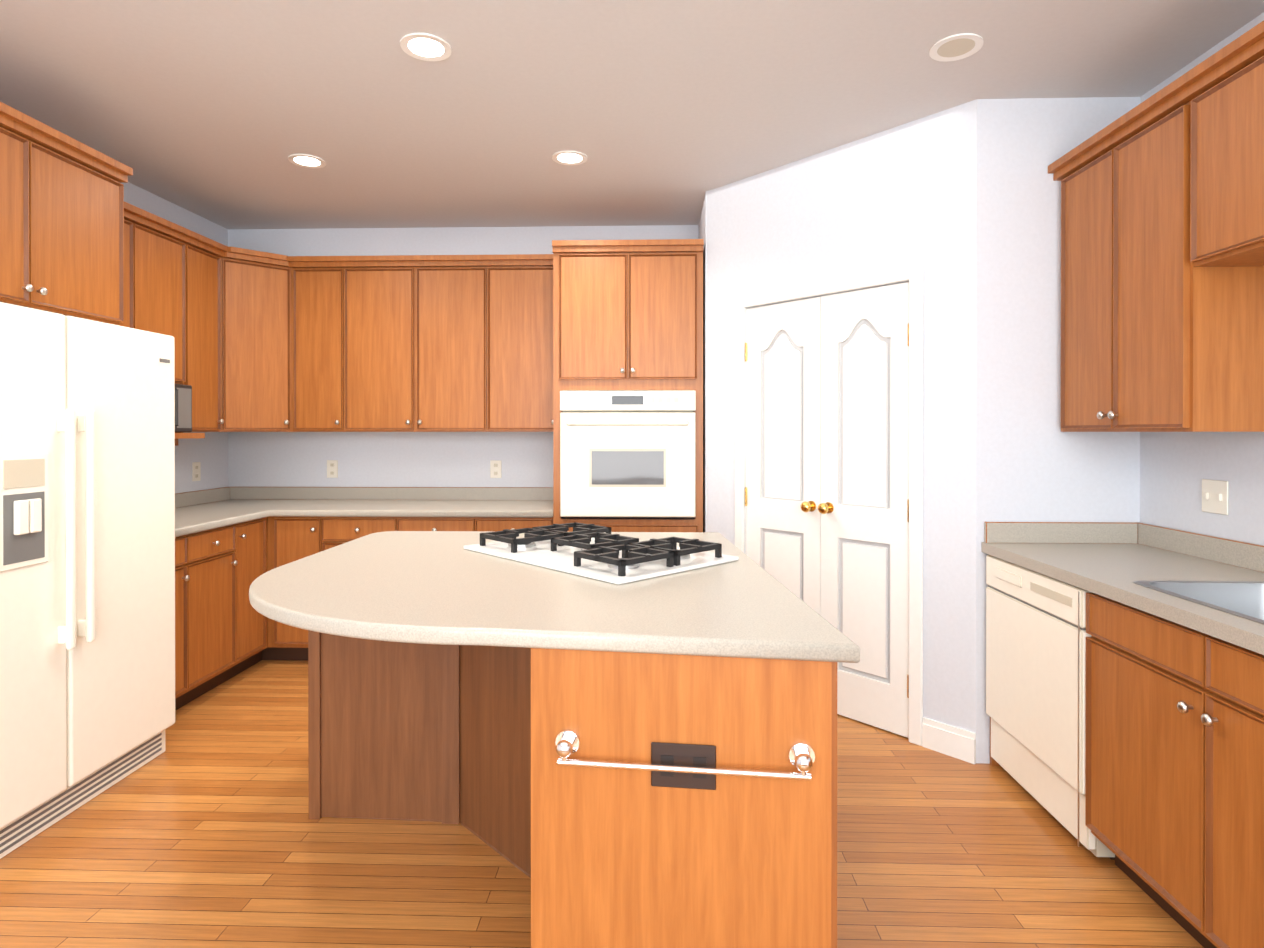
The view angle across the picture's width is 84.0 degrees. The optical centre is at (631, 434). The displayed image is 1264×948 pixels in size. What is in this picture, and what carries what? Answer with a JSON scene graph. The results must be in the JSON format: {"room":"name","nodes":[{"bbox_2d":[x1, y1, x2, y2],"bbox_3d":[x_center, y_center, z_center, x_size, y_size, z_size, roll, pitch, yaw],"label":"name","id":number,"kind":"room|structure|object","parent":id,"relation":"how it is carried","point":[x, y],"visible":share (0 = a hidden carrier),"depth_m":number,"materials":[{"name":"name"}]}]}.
{"room":"kitchen","nodes":[
{"label":"kitchen","id":0,"kind":"room"},
{"bbox_2d":[121,182,228,492],"bbox_3d":[-2.897,-0.005,1.110,0.100,2.740,7.300,0,0,2],"label":"wall","id":1,"kind":"structure","parent":0,"point":[209,452],"depth_m":4.41,"materials":[{"name":"paint"}]},
{"bbox_2d":[0,102,132,324],"bbox_3d":[-2.482,-0.807,2.577,0.632,0.675,0.925,0,0,2],"label":"upper cabinet","id":2,"kind":"object","parent":1,"relation":"attached to","point":[61,223],"visible":1,"depth_m":2.70,"materials":[{"name":"brown wood"}]},
{"bbox_2d":[119,206,190,384],"bbox_3d":[-2.603,-0.673,3.437,0.337,0.800,0.773,0,0,2],"label":"upper cabinet","id":3,"kind":"object","parent":1,"relation":"attached to","point":[157,256],"depth_m":3.62,"materials":[{"name":"brown wood"}]},
{"bbox_2d":[175,432,204,445],"bbox_3d":[-2.553,-0.067,3.438,0.437,0.408,0.773,0,0,2],"label":"shelf","id":4,"kind":"object","parent":1,"relation":"attached to","point":[180,435],"visible":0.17,"depth_m":3.71,"materials":[{"name":"brown wood"}]},
{"bbox_2d":[175,384,191,431],"bbox_3d":[-2.545,-0.137,3.497,0.395,0.253,0.575,0,0,2],"label":"microwave","id":5,"kind":"object","parent":4,"relation":"on","point":[183,408],"visible":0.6,"depth_m":3.70,"materials":[{"name":"grey metal"}]},
{"bbox_2d":[192,462,200,480],"bbox_3d":[-2.739,0.234,4.417,0.009,0.118,0.075,0,0,2],"label":"electrical outlet","id":6,"kind":"object","parent":1,"relation":"attached to","point":[196,471],"visible":1,"depth_m":4.41,"materials":[{"name":"beige plastic"}]},
{"bbox_2d":[191,234,222,431],"bbox_3d":[-2.586,-0.545,3.982,0.337,1.060,0.315,0,0,2],"label":"upper cabinet","id":7,"kind":"object","parent":1,"relation":"attached to","point":[206,259],"depth_m":4.00,"materials":[{"name":"brown wood"}]},
{"bbox_2d":[228,225,697,486],"bbox_3d":[-0.283,-0.018,4.730,5.100,2.740,0.100,0,0,2],"label":"wall","id":8,"kind":"structure","parent":0,"point":[371,459],"depth_m":4.72,"materials":[{"name":"paint"}]},
{"bbox_2d":[223,250,290,431],"bbox_3d":[-2.437,-0.547,4.439,0.607,1.060,0.608,0,0,2],"label":"upper cabinet","id":9,"kind":"object","parent":8,"relation":"attached to","point":[267,342],"depth_m":4.26,"materials":[{"name":"brown wood"}]},
{"bbox_2d":[291,258,346,431],"bbox_3d":[-1.963,-0.547,4.560,0.333,1.060,0.337,0,0,2],"label":"upper cabinet","id":10,"kind":"object","parent":8,"relation":"attached to","point":[316,283],"depth_m":4.40,"materials":[{"name":"brown wood"}]},
{"bbox_2d":[327,460,337,477],"bbox_3d":[-2.019,0.232,4.730,0.075,0.118,0.009,0,0,2],"label":"electrical outlet","id":11,"kind":"object","parent":8,"relation":"attached to","point":[332,468],"visible":1,"depth_m":4.73,"materials":[{"name":"beige plastic"}]},
{"bbox_2d":[343,258,486,431],"bbox_3d":[-1.347,-0.547,4.540,0.900,1.060,0.337,0,0,2],"label":"upper cabinet","id":12,"kind":"object","parent":8,"relation":"attached to","point":[415,329],"depth_m":4.38,"materials":[{"name":"brown wood"}]},
{"bbox_2d":[490,460,500,477],"bbox_3d":[-0.911,0.233,4.695,0.075,0.118,0.009,0,0,2],"label":"electrical outlet","id":13,"kind":"object","parent":8,"relation":"attached to","point":[495,468],"visible":1,"depth_m":4.69,"materials":[{"name":"beige plastic"}]},
{"bbox_2d":[487,258,552,431],"bbox_3d":[-0.670,-0.547,4.519,0.454,1.060,0.337,0,0,2],"label":"upper cabinet","id":14,"kind":"object","parent":8,"relation":"attached to","point":[519,290],"depth_m":4.36,"materials":[{"name":"brown wood"}]},
{"bbox_2d":[0,660,1203,947],"bbox_3d":[-0.396,1.415,1.112,5.100,0.100,7.450,0,0,2],"label":"floor","id":15,"kind":"structure","parent":0,"point":[202,830],"depth_m":2.22,"materials":[{"name":"brown wood"}]},
{"bbox_2d":[0,302,174,858],"bbox_3d":[-2.349,0.470,2.578,0.859,1.780,0.901,0,0,2],"label":"refrigerator","id":16,"kind":"object","parent":15,"relation":"on","point":[87,560],"visible":1,"depth_m":2.50,"materials":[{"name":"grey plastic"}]},
{"bbox_2d":[175,547,194,710],"bbox_3d":[-2.467,0.920,3.231,0.622,0.875,0.359,0,0,2],"label":"base cabinet","id":17,"kind":"object","parent":15,"relation":"on","point":[184,629],"depth_m":3.39,"materials":[{"name":"brown wood"}]},
{"bbox_2d":[191,547,238,698],"bbox_3d":[-2.455,0.919,3.605,0.622,0.875,0.390,0,0,2],"label":"base cabinet","id":18,"kind":"object","parent":15,"relation":"on","point":[214,570],"depth_m":3.64,"materials":[{"name":"brown wood"}]},
{"bbox_2d":[175,499,552,546],"bbox_3d":[-1.611,0.460,3.871,2.294,0.040,1.696,0,0,2],"label":"countertop","id":19,"kind":"structure","parent":18,"relation":"on","point":[224,522],"depth_m":4.10,"materials":[{"name":"beige stone"}]},
{"bbox_2d":[239,547,270,672],"bbox_3d":[-2.445,0.918,3.948,0.622,0.875,0.297,0,0,2],"label":"base cabinet","id":20,"kind":"object","parent":15,"relation":"on","point":[254,627],"depth_m":3.97,"materials":[{"name":"brown wood"}]},
{"bbox_2d":[271,547,322,660],"bbox_3d":[-1.974,0.916,4.422,0.330,0.875,0.621,0,0,2],"label":"base cabinet","id":21,"kind":"object","parent":15,"relation":"on","point":[288,642],"depth_m":4.12,"materials":[{"name":"brown wood"}]},
{"bbox_2d":[308,659,836,947],"bbox_3d":[-0.344,0.916,2.275,1.609,0.890,1.538,0,0,2],"label":"kitchen island","id":22,"kind":"object","parent":15,"relation":"on","point":[451,681],"depth_m":1.54,"materials":[{"name":"brown wood"}]},
{"bbox_2d":[249,531,859,666],"bbox_3d":[-0.332,0.451,2.287,1.654,0.040,1.630,0,0,2],"label":"island countertop","id":23,"kind":"structure","parent":22,"relation":"on","point":[388,596],"depth_m":1.81,"materials":[{"name":"beige stone"}]},
{"bbox_2d":[463,522,738,584],"bbox_3d":[-0.133,0.398,2.513,0.560,0.062,0.860,0,0,-44],"label":"cooktop","id":24,"kind":"object","parent":23,"relation":"in","point":[594,551],"visible":1,"depth_m":2.37,"materials":[{"name":"metal"}]},
{"bbox_2d":[651,742,715,789],"bbox_3d":[0.111,0.716,1.517,0.140,0.095,0.008,0,0,7],"label":"outlet","id":25,"kind":"object","parent":22,"relation":"attached to","point":[690,755],"visible":0.9,"depth_m":1.51,"materials":[{"name":"black plastic"}]},
{"bbox_2d":[555,729,814,780],"bbox_3d":[0.106,0.683,1.494,0.559,0.063,0.054,0,0,7],"label":"towel bar","id":26,"kind":"object","parent":22,"relation":"attached to","point":[801,754],"visible":0.96,"depth_m":1.48,"materials":[{"name":"silver metal"}]},
{"bbox_2d":[552,239,703,531],"bbox_3d":[-0.015,0.124,4.328,0.862,2.460,0.682,0,0,2],"label":"tall cabinet","id":27,"kind":"object","parent":15,"relation":"on","point":[627,315],"visible":0.52,"depth_m":4.03,"materials":[{"name":"brown wood"}]},
{"bbox_2d":[560,390,695,518],"bbox_3d":[-0.016,0.115,4.293,0.774,0.733,0.698,0,0,2],"label":"wall oven","id":28,"kind":"object","parent":27,"relation":"in","point":[627,454],"visible":0.98,"depth_m":4.00,"materials":[{"name":"beige metal"}]},
{"bbox_2d":[986,555,1114,859],"bbox_3d":[1.735,0.926,2.543,0.609,0.868,0.645,0,0,2],"label":"dishwasher","id":29,"kind":"object","parent":15,"relation":"on","point":[1036,634],"visible":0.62,"depth_m":2.47,"materials":[{"name":"beige metal"}]},
{"bbox_2d":[981,522,1263,947],"bbox_3d":[1.715,0.863,1.754,0.654,1.000,2.267,0,0,2],"label":"base cabinet","id":30,"kind":"object","parent":15,"relation":"on","point":[1174,788],"visible":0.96,"depth_m":1.92,"materials":[{"name":"brown wood"}]},
{"bbox_2d":[1133,581,1263,623],"bbox_3d":[1.745,0.405,1.718,0.508,0.476,0.816,0,0,2],"label":"sink","id":31,"kind":"object","parent":30,"relation":"in","point":[1244,599],"visible":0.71,"depth_m":2.10,"materials":[{"name":"silver metal"}]},
{"bbox_2d":[0,0,1263,228],"bbox_3d":[-0.396,-1.425,1.102,5.100,0.100,7.450,0,0,2],"label":"ceiling","id":32,"kind":"structure","parent":0,"point":[656,112],"depth_m":2.79,"materials":[{"name":"paint"}]},
{"bbox_2d":[288,154,325,167],"bbox_3d":[-1.640,-1.380,3.547,0.176,0.006,0.176,0,0,2],"label":"recessed light","id":33,"kind":"object","parent":32,"relation":"in","point":[306,160],"visible":1,"depth_m":3.54,"materials":[{"name":"white"}]},
{"bbox_2d":[400,33,451,60],"bbox_3d":[-0.733,-1.377,2.498,0.176,0.006,0.176,0,0,2],"label":"recessed light","id":34,"kind":"object","parent":32,"relation":"in","point":[425,47],"visible":1,"depth_m":2.49,"materials":[{"name":"white"}]},
{"bbox_2d":[552,150,586,164],"bbox_3d":[-0.311,-1.380,3.506,0.176,0.006,0.176,0,0,2],"label":"recessed light","id":35,"kind":"object","parent":32,"relation":"in","point":[567,157],"visible":1,"depth_m":3.50,"materials":[{"name":"white"}]},
{"bbox_2d":[929,33,983,61],"bbox_3d":[1.153,-1.377,2.500,0.176,0.006,0.176,0,0,2],"label":"recessed light","id":36,"kind":"object","parent":32,"relation":"in","point":[956,47],"visible":1,"depth_m":2.50,"materials":[{"name":"beige plastic"}]},
{"bbox_2d":[698,192,706,531],"bbox_3d":[0.480,-0.016,4.332,0.100,2.740,0.650,0,0,2],"label":"wall","id":37,"kind":"structure","parent":0,"point":[702,229],"depth_m":4.09,"materials":[{"name":"paint"}]},
{"bbox_2d":[706,99,976,732],"bbox_3d":[0.960,-0.013,3.486,0.100,2.740,1.492,0,0,-42],"label":"wall","id":38,"kind":"structure","parent":0,"point":[903,195],"depth_m":3.09,"materials":[{"name":"paint"}]},
{"bbox_2d":[745,297,820,613],"bbox_3d":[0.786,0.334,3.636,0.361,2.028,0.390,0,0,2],"label":"pantry door","id":39,"kind":"structure","parent":38,"relation":"in","point":[783,411],"depth_m":3.62,"materials":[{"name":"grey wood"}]},
{"bbox_2d":[735,264,923,745],"bbox_3d":[0.953,0.307,3.482,0.118,2.100,1.050,0,0,-42],"label":"door frame","id":40,"kind":"structure","parent":38,"relation":"attached to","point":[914,275],"depth_m":3.09,"materials":[{"name":"white wood"}]},
{"bbox_2d":[818,282,908,737],"bbox_3d":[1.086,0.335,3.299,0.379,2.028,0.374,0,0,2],"label":"pantry door","id":41,"kind":"structure","parent":38,"relation":"in","point":[863,508],"depth_m":3.27,"materials":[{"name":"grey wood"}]},
{"bbox_2d":[922,717,975,763],"bbox_3d":[0.918,1.294,3.452,0.014,0.125,1.492,0,0,-42],"label":"baseboard","id":42,"kind":"structure","parent":38,"relation":"attached to","point":[951,741],"depth_m":2.97,"materials":[{"name":"white wood"}]},
{"bbox_2d":[976,97,1140,763],"bbox_3d":[1.802,-0.011,2.935,0.760,2.740,0.100,0,0,2],"label":"wall","id":43,"kind":"structure","parent":0,"point":[1034,463],"depth_m":2.89,"materials":[{"name":"paint"}]},
{"bbox_2d":[1140,12,1263,544],"bbox_3d":[2.044,-0.001,0.091,0.100,2.740,5.570,0,0,2],"label":"wall","id":44,"kind":"structure","parent":0,"point":[1176,468],"depth_m":2.55,"materials":[{"name":"paint"}]},
{"bbox_2d":[1052,84,1263,431],"bbox_3d":[1.898,-0.540,2.523,0.337,1.060,0.708,0,0,2],"label":"upper cabinet","id":45,"kind":"object","parent":44,"relation":"attached to","point":[1162,260],"depth_m":2.36,"materials":[{"name":"brown wood"}]},
{"bbox_2d":[1202,479,1228,514],"bbox_3d":[2.060,0.220,2.487,0.015,0.118,0.115,0,0,2],"label":"light switch","id":46,"kind":"object","parent":44,"relation":"attached to","point":[1214,496],"visible":1,"depth_m":2.48,"materials":[{"name":"beige plastic"}]},
{"bbox_2d":[1184,32,1263,271],"bbox_3d":[1.873,-0.792,1.717,0.337,0.550,0.900,0,0,2],"label":"upper cabinet","id":47,"kind":"object","parent":44,"relation":"attached to","point":[1224,130],"depth_m":2.04,"materials":[{"name":"brown wood"}]}
]}

